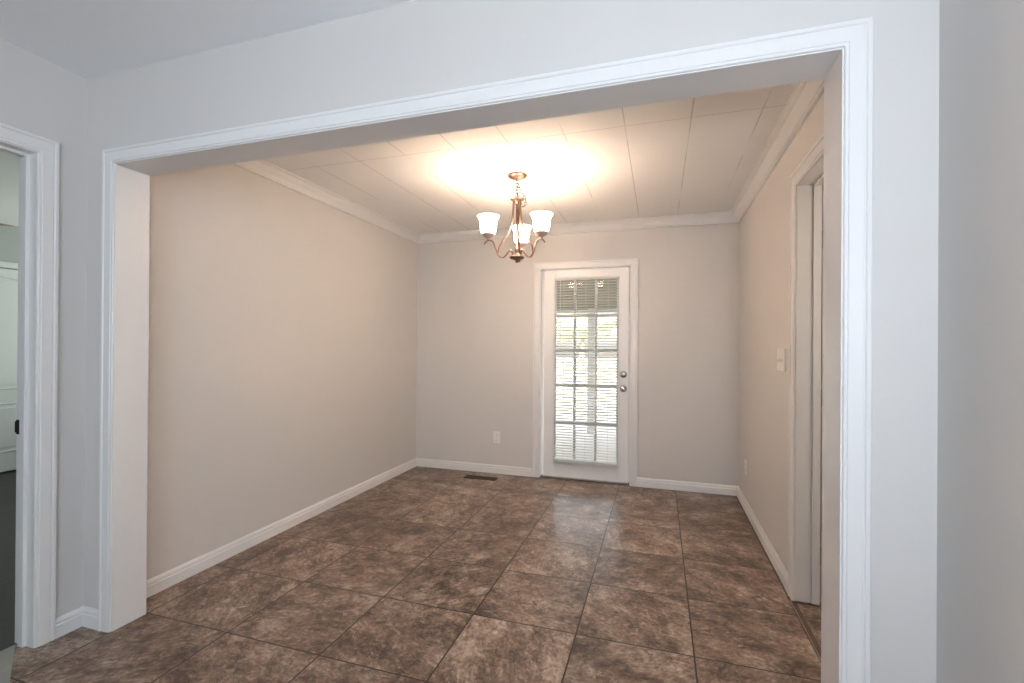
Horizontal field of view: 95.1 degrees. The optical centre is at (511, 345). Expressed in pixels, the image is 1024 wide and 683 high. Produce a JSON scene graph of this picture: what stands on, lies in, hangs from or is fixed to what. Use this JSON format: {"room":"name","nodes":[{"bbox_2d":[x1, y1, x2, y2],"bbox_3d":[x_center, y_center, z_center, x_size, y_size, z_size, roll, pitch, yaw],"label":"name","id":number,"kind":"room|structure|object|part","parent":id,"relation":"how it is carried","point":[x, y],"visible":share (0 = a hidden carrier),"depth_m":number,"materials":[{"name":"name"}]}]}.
{"room":"dining room","nodes":[
{"label":"dining room","id":0,"kind":"room"},
{"bbox_2d":[0,223,17,472],"bbox_3d":[-5.454,0.022,3.813,0.120,2.500,6.400,0,0,17],"label":"wall","id":1,"kind":"structure","parent":0,"point":[8,234],"depth_m":4.74,"materials":[{"name":"grey paint"}]},
{"bbox_2d":[0,268,17,471],"bbox_3d":[-5.107,0.247,4.652,0.036,2.033,0.810,0,0,17],"label":"door","id":2,"kind":"structure","parent":1,"relation":"in","point":[8,277],"depth_m":4.71,"materials":[{"name":"white paint"}]},
{"bbox_3d":[-5.099,0.826,4.647,0.006,0.400,0.480,0,0,17],"label":"raised panel","id":3,"kind":"part","parent":2,"relation":"part of","materials":[{"name":"white paint"}]},
{"bbox_3d":[-5.098,0.826,4.646,0.008,0.500,0.580,0,0,17],"label":"panel moulding","id":4,"kind":"part","parent":2,"relation":"part of","materials":[{"name":"white paint"}]},
{"bbox_3d":[-5.093,-0.127,4.649,0.006,1.045,0.480,0,0,17],"label":"raised panel","id":5,"kind":"part","parent":2,"relation":"part of","materials":[{"name":"white paint"}]},
{"bbox_3d":[-5.092,-0.127,4.648,0.008,1.145,0.580,0,0,17],"label":"panel moulding","id":6,"kind":"part","parent":2,"relation":"part of","materials":[{"name":"white paint"}]},
{"bbox_2d":[0,261,17,268],"bbox_3d":[-5.119,0.216,4.655,0.016,2.118,0.946,0,0,17],"label":"door frame","id":7,"kind":"structure","parent":1,"relation":"attached to","point":[3,264],"depth_m":4.73,"materials":[{"name":"white paint"}]},
{"bbox_2d":[0,0,415,225],"bbox_3d":[-2.276,-1.275,2.074,7.212,0.128,8.020,0,0,17],"label":"ceiling","id":8,"kind":"structure","parent":0,"point":[90,39],"depth_m":1.81,"materials":[{"name":"white paint"}]},
{"bbox_2d":[0,38,417,617],"bbox_3d":[-2.152,0.025,1.763,0.148,2.528,7.272,0,0,17],"label":"wall","id":9,"kind":"structure","parent":0,"point":[282,347],"depth_m":2.90,"materials":[{"name":"grey paint"}]},
{"bbox_2d":[0,644,15,682],"bbox_3d":[-2.104,1.287,1.561,0.336,0.003,0.845,0,0,17],"label":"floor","id":10,"kind":"structure","parent":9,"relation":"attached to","point":[6,655],"depth_m":1.89,"materials":[{"name":"plastic"}]},
{"bbox_2d":[15,420,18,433],"bbox_3d":[-2.143,0.353,2.030,0.035,0.063,0.006,0,0,17],"label":"strike plate","id":11,"kind":"object","parent":9,"relation":"attached to","point":[16,421],"visible":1,"depth_m":2.03,"materials":[{"name":"black metal"}]},
{"bbox_2d":[0,123,59,647],"bbox_3d":[-2.210,0.197,1.614,0.137,2.184,0.976,0,0,17],"label":"door frame","id":12,"kind":"structure","parent":9,"relation":"attached to","point":[49,150],"depth_m":2.01,"materials":[{"name":"white paint"}]},
{"bbox_2d":[55,606,82,638],"bbox_3d":[-1.996,1.249,2.115,0.016,0.084,0.114,0,0,17],"label":"baseboard","id":13,"kind":"structure","parent":9,"relation":"attached to","point":[66,623],"depth_m":2.11,"materials":[{"name":"white paint"}]},
{"bbox_2d":[146,458,416,597],"bbox_3d":[-1.469,1.256,3.683,0.016,0.084,2.911,0,0,17],"label":"baseboard","id":14,"kind":"structure","parent":9,"relation":"attached to","point":[169,578],"depth_m":3.06,"materials":[{"name":"white paint"}]},
{"bbox_2d":[233,159,420,243],"bbox_3d":[-1.421,-1.149,3.677,0.085,0.078,2.911,0,0,17],"label":"crown molding","id":15,"kind":"structure","parent":9,"relation":"attached to","point":[263,168],"depth_m":3.58,"materials":[{"name":"white paint"}]},
{"bbox_2d":[0,466,820,682],"bbox_3d":[-2.281,1.319,2.075,7.192,0.060,7.800,0,0,17],"label":"floor","id":16,"kind":"structure","parent":0,"point":[424,574],"depth_m":2.38,"materials":[{"name":"tile"}]},
{"bbox_2d":[463,475,497,480],"bbox_3d":[-0.307,1.304,4.613,0.330,0.006,0.103,0,0,17],"label":"floor vent","id":17,"kind":"object","parent":16,"relation":"in","point":[466,476],"visible":1,"depth_m":4.62,"materials":[{"name":"brown metal"}]},
{"bbox_2d":[468,475,494,479],"bbox_3d":[-0.305,1.304,4.613,0.281,0.004,0.079,0,0,17],"label":"grille","id":18,"kind":"object","parent":17,"relation":"attached to","point":[469,476],"depth_m":4.62,"materials":[{"name":"brown metal"}]},
{"bbox_2d":[540,474,628,485],"bbox_3d":[0.712,1.319,4.603,0.866,0.030,0.164,0,0,17],"label":"threshold","id":19,"kind":"object","parent":16,"relation":"on","point":[541,475],"visible":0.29,"depth_m":4.53,"materials":[{"name":"silver metal"}]},
{"bbox_2d":[790,600,820,660],"bbox_3d":[1.326,1.311,2.030,0.022,0.004,0.780,0,0,17],"label":"threshold","id":20,"kind":"object","parent":16,"relation":"on","point":[795,605],"visible":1,"depth_m":2.16,"materials":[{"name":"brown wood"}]},
{"bbox_2d":[84,0,939,682],"bbox_3d":[-0.420,0.037,1.757,3.225,2.528,0.140,0,0,17],"label":"wall","id":21,"kind":"structure","parent":0,"point":[418,47],"depth_m":1.41,"materials":[{"name":"grey paint"}]},
{"bbox_2d":[82,606,97,630],"bbox_3d":[-1.931,1.250,2.145,0.123,0.084,0.016,0,0,17],"label":"baseboard","id":22,"kind":"structure","parent":21,"relation":"attached to","point":[89,615],"depth_m":2.14,"materials":[{"name":"white paint"}]},
{"bbox_2d":[98,17,873,682],"bbox_3d":[-0.433,0.211,1.760,2.952,2.179,0.176,0,0,17],"label":"door frame","id":23,"kind":"structure","parent":21,"relation":"attached to","point":[131,182],"depth_m":1.47,"materials":[{"name":"white paint"}]},
{"bbox_2d":[263,83,797,233],"bbox_3d":[0.077,-1.229,3.279,3.420,0.100,3.052,0,0,17],"label":"ceiling","id":24,"kind":"structure","parent":0,"point":[697,155],"depth_m":3.08,"materials":[{"name":"white paint"}]},
{"bbox_2d":[477,172,552,262],"bbox_3d":[0.061,-0.874,3.270,0.507,0.608,0.484,0,0,17],"label":"chandelier","id":25,"kind":"object","parent":24,"relation":"hanging from","point":[541,219],"visible":1,"depth_m":3.18,"materials":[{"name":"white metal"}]},
{"bbox_3d":[-0.160,-0.816,3.164,0.150,0.116,0.150,0,0,17],"label":"lamp shade","id":26,"kind":"part","parent":25,"relation":"part of","materials":[{"name":"white glass"}]},
{"bbox_3d":[-0.088,-0.656,3.191,0.217,0.119,0.016,0,0,-21],"label":"arm","id":27,"kind":"part","parent":25,"relation":"part of","materials":[{"name":"brown metal"}]},
{"bbox_3d":[0.069,-0.814,3.442,0.150,0.116,0.150,0,0,17],"label":"lamp shade","id":28,"kind":"part","parent":25,"relation":"part of","materials":[{"name":"white glass"}]},
{"bbox_3d":[0.069,-1.036,3.237,0.069,0.162,0.020,0,0,1],"label":"slack chain","id":29,"kind":"part","parent":25,"relation":"part of","materials":[{"name":"brown metal"}]},
{"bbox_3d":[0.135,-0.654,3.154,0.217,0.119,0.016,0,0,39],"label":"arm","id":30,"kind":"part","parent":25,"relation":"part of","materials":[{"name":"brown metal"}]},
{"bbox_3d":[0.196,-0.814,3.105,0.150,0.116,0.150,0,0,17],"label":"lamp shade","id":31,"kind":"part","parent":25,"relation":"part of","materials":[{"name":"white glass"}]},
{"bbox_2d":[416,222,739,485],"bbox_3d":[0.505,0.070,4.665,3.180,2.486,0.140,0,0,17],"label":"wall","id":32,"kind":"structure","parent":0,"point":[475,305],"depth_m":4.52,"materials":[{"name":"grey paint"}]},
{"bbox_2d":[416,458,531,476],"bbox_3d":[-0.420,1.265,4.870,1.305,0.084,0.016,0,0,17],"label":"baseboard","id":33,"kind":"structure","parent":32,"relation":"attached to","point":[454,465],"depth_m":4.85,"materials":[{"name":"white paint"}]},
{"bbox_2d":[493,431,499,442],"bbox_3d":[-0.157,0.940,4.792,0.074,0.119,0.009,0,0,17],"label":"wall outlet","id":34,"kind":"object","parent":32,"relation":"attached to","point":[496,435],"visible":1,"depth_m":4.79,"materials":[{"name":"white plastic"}]},
{"bbox_2d":[418,211,737,243],"bbox_3d":[0.480,-1.135,4.560,3.180,0.078,0.085,0,0,17],"label":"crown molding","id":35,"kind":"structure","parent":32,"relation":"attached to","point":[719,217],"depth_m":4.43,"materials":[{"name":"white paint"}]},
{"bbox_2d":[532,258,638,486],"bbox_3d":[0.714,0.247,4.589,1.014,2.134,0.158,0,0,17],"label":"door frame","id":36,"kind":"structure","parent":32,"relation":"attached to","point":[633,262],"depth_m":4.56,"materials":[{"name":"white paint"}]},
{"bbox_2d":[543,267,629,482],"bbox_3d":[0.705,0.277,4.533,0.826,2.042,0.114,0,0,17],"label":"door","id":37,"kind":"structure","parent":32,"relation":"in","point":[620,474],"depth_m":4.55,"materials":[{"name":"white paint"}]},
{"bbox_3d":[0.518,0.946,4.626,0.177,0.364,0.004,0,0,17],"label":"pane","id":38,"kind":"part","parent":37,"relation":"part of","materials":[{"name":"clear glass"}]},
{"bbox_3d":[0.523,0.217,4.628,0.177,0.318,0.004,0,0,17],"label":"pane","id":39,"kind":"part","parent":37,"relation":"part of","materials":[{"name":"clear glass"}]},
{"bbox_3d":[0.520,0.570,4.627,0.177,0.344,0.004,0,0,17],"label":"pane","id":40,"kind":"part","parent":37,"relation":"part of","materials":[{"name":"clear glass"}]},
{"bbox_3d":[0.527,-0.470,4.629,0.177,0.344,0.004,0,0,17],"label":"pane","id":41,"kind":"part","parent":37,"relation":"part of","materials":[{"name":"clear glass"}]},
{"bbox_3d":[0.525,-0.120,4.628,0.177,0.312,0.004,0,0,17],"label":"pane","id":42,"kind":"part","parent":37,"relation":"part of","materials":[{"name":"clear glass"}]},
{"bbox_3d":[0.711,0.947,4.566,0.183,0.364,0.004,0,0,17],"label":"pane","id":43,"kind":"part","parent":37,"relation":"part of","materials":[{"name":"clear glass"}]},
{"bbox_3d":[0.715,0.218,4.567,0.183,0.318,0.004,0,0,17],"label":"pane","id":44,"kind":"part","parent":37,"relation":"part of","materials":[{"name":"clear glass"}]},
{"bbox_3d":[0.713,0.571,4.566,0.183,0.344,0.004,0,0,17],"label":"pane","id":45,"kind":"part","parent":37,"relation":"part of","materials":[{"name":"clear glass"}]},
{"bbox_3d":[0.715,1.213,4.563,0.596,0.168,0.043,0,0,17],"label":"rail","id":46,"kind":"part","parent":37,"relation":"part of","materials":[{"name":"white paint"}]},
{"bbox_3d":[0.720,-0.469,4.569,0.183,0.344,0.004,0,0,17],"label":"pane","id":47,"kind":"part","parent":37,"relation":"part of","materials":[{"name":"clear glass"}]},
{"bbox_3d":[0.718,-0.119,4.568,0.183,0.312,0.004,0,0,17],"label":"pane","id":48,"kind":"part","parent":37,"relation":"part of","materials":[{"name":"clear glass"}]},
{"bbox_2d":[553,275,618,468],"bbox_3d":[0.707,0.251,4.517,0.628,1.830,0.043,0,0,17],"label":"mini blind","id":49,"kind":"object","parent":37,"relation":"attached to","point":[615,276],"visible":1,"depth_m":4.52,"materials":[{"name":"white plastic"}]},
{"bbox_3d":[0.505,0.255,4.589,0.001,1.785,0.027,0,0,17],"label":"ladder cord","id":50,"kind":"part","parent":49,"relation":"part of","materials":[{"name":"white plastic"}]},
{"bbox_3d":[0.710,0.256,4.525,0.001,1.785,0.027,0,0,17],"label":"ladder cord","id":51,"kind":"part","parent":49,"relation":"part of","materials":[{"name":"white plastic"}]},
{"bbox_3d":[0.704,1.157,4.522,0.624,0.018,0.025,0,0,17],"label":"rail","id":52,"kind":"part","parent":49,"relation":"part of","materials":[{"name":"white plastic"}]},
{"bbox_3d":[0.914,0.258,4.460,0.001,1.785,0.027,0,0,17],"label":"ladder cord","id":53,"kind":"part","parent":49,"relation":"part of","materials":[{"name":"white fabric"}]},
{"bbox_3d":[0.728,-0.692,4.567,0.596,0.102,0.043,0,0,17],"label":"rail","id":54,"kind":"part","parent":37,"relation":"part of","materials":[{"name":"white paint"}]},
{"bbox_3d":[0.914,0.219,4.505,0.190,0.318,0.004,0,0,17],"label":"pane","id":55,"kind":"part","parent":37,"relation":"part of","materials":[{"name":"clear glass"}]},
{"bbox_3d":[0.912,0.572,4.504,0.190,0.344,0.004,0,0,17],"label":"pane","id":56,"kind":"part","parent":37,"relation":"part of","materials":[{"name":"clear glass"}]},
{"bbox_3d":[0.909,0.948,4.503,0.190,0.364,0.004,0,0,17],"label":"pane","id":57,"kind":"part","parent":37,"relation":"part of","materials":[{"name":"clear glass"}]},
{"bbox_3d":[0.919,-0.468,4.506,0.190,0.344,0.004,0,0,17],"label":"pane","id":58,"kind":"part","parent":37,"relation":"part of","materials":[{"name":"clear glass"}]},
{"bbox_3d":[0.916,-0.118,4.505,0.190,0.312,0.004,0,0,17],"label":"pane","id":59,"kind":"part","parent":37,"relation":"part of","materials":[{"name":"clear glass"}]},
{"bbox_3d":[1.046,0.410,4.404,0.066,0.066,0.067,0,0,17],"label":"knob","id":60,"kind":"part","parent":37,"relation":"part of","materials":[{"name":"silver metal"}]},
{"bbox_2d":[637,477,737,495],"bbox_3d":[1.578,1.277,4.241,0.865,0.084,0.016,0,0,17],"label":"baseboard","id":61,"kind":"structure","parent":32,"relation":"attached to","point":[641,482],"depth_m":4.23,"materials":[{"name":"white paint"}]},
{"bbox_2d":[738,0,1023,682],"bbox_3d":[1.015,0.044,0.766,0.133,2.528,7.272,0,0,17],"label":"wall","id":62,"kind":"structure","parent":0,"point":[980,639],"depth_m":1.09,"materials":[{"name":"grey paint"}]},
{"bbox_2d":[745,459,747,475],"bbox_3d":[1.873,0.976,3.747,0.010,0.116,0.100,0,0,17],"label":"wall outlet","id":63,"kind":"object","parent":62,"relation":"attached to","point":[746,461],"visible":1,"depth_m":3.71,"materials":[{"name":"white plastic"}]},
{"bbox_2d":[737,486,787,592],"bbox_3d":[1.725,1.276,3.296,0.016,0.084,1.731,0,0,17],"label":"baseboard","id":64,"kind":"structure","parent":62,"relation":"attached to","point":[773,556],"depth_m":3.00,"materials":[{"name":"white paint"}]},
{"bbox_2d":[731,79,823,221],"bbox_3d":[1.532,-1.131,2.748,0.085,0.078,2.911,0,0,17],"label":"crown molding","id":65,"kind":"structure","parent":62,"relation":"attached to","point":[807,94],"depth_m":2.55,"materials":[{"name":"white paint"}]},
{"bbox_2d":[776,349,785,371],"bbox_3d":[1.537,0.083,2.682,0.022,0.126,0.176,0,0,17],"label":"light switch","id":66,"kind":"object","parent":62,"relation":"attached to","point":[781,353],"visible":1,"depth_m":2.66,"materials":[{"name":"white plastic"}]},
{"bbox_2d":[788,133,823,604],"bbox_3d":[1.382,0.208,2.011,0.123,2.210,0.932,0,0,17],"label":"door frame","id":67,"kind":"structure","parent":62,"relation":"attached to","point":[809,190],"depth_m":2.38,"materials":[{"name":"white paint"}]},
{"bbox_2d":[820,191,822,601],"bbox_3d":[1.928,0.260,2.262,0.769,2.086,0.035,0,0,17],"label":"door","id":68,"kind":"structure","parent":62,"relation":"in","point":[822,191],"depth_m":2.37,"materials":[{"name":"white paint"}]}
]}

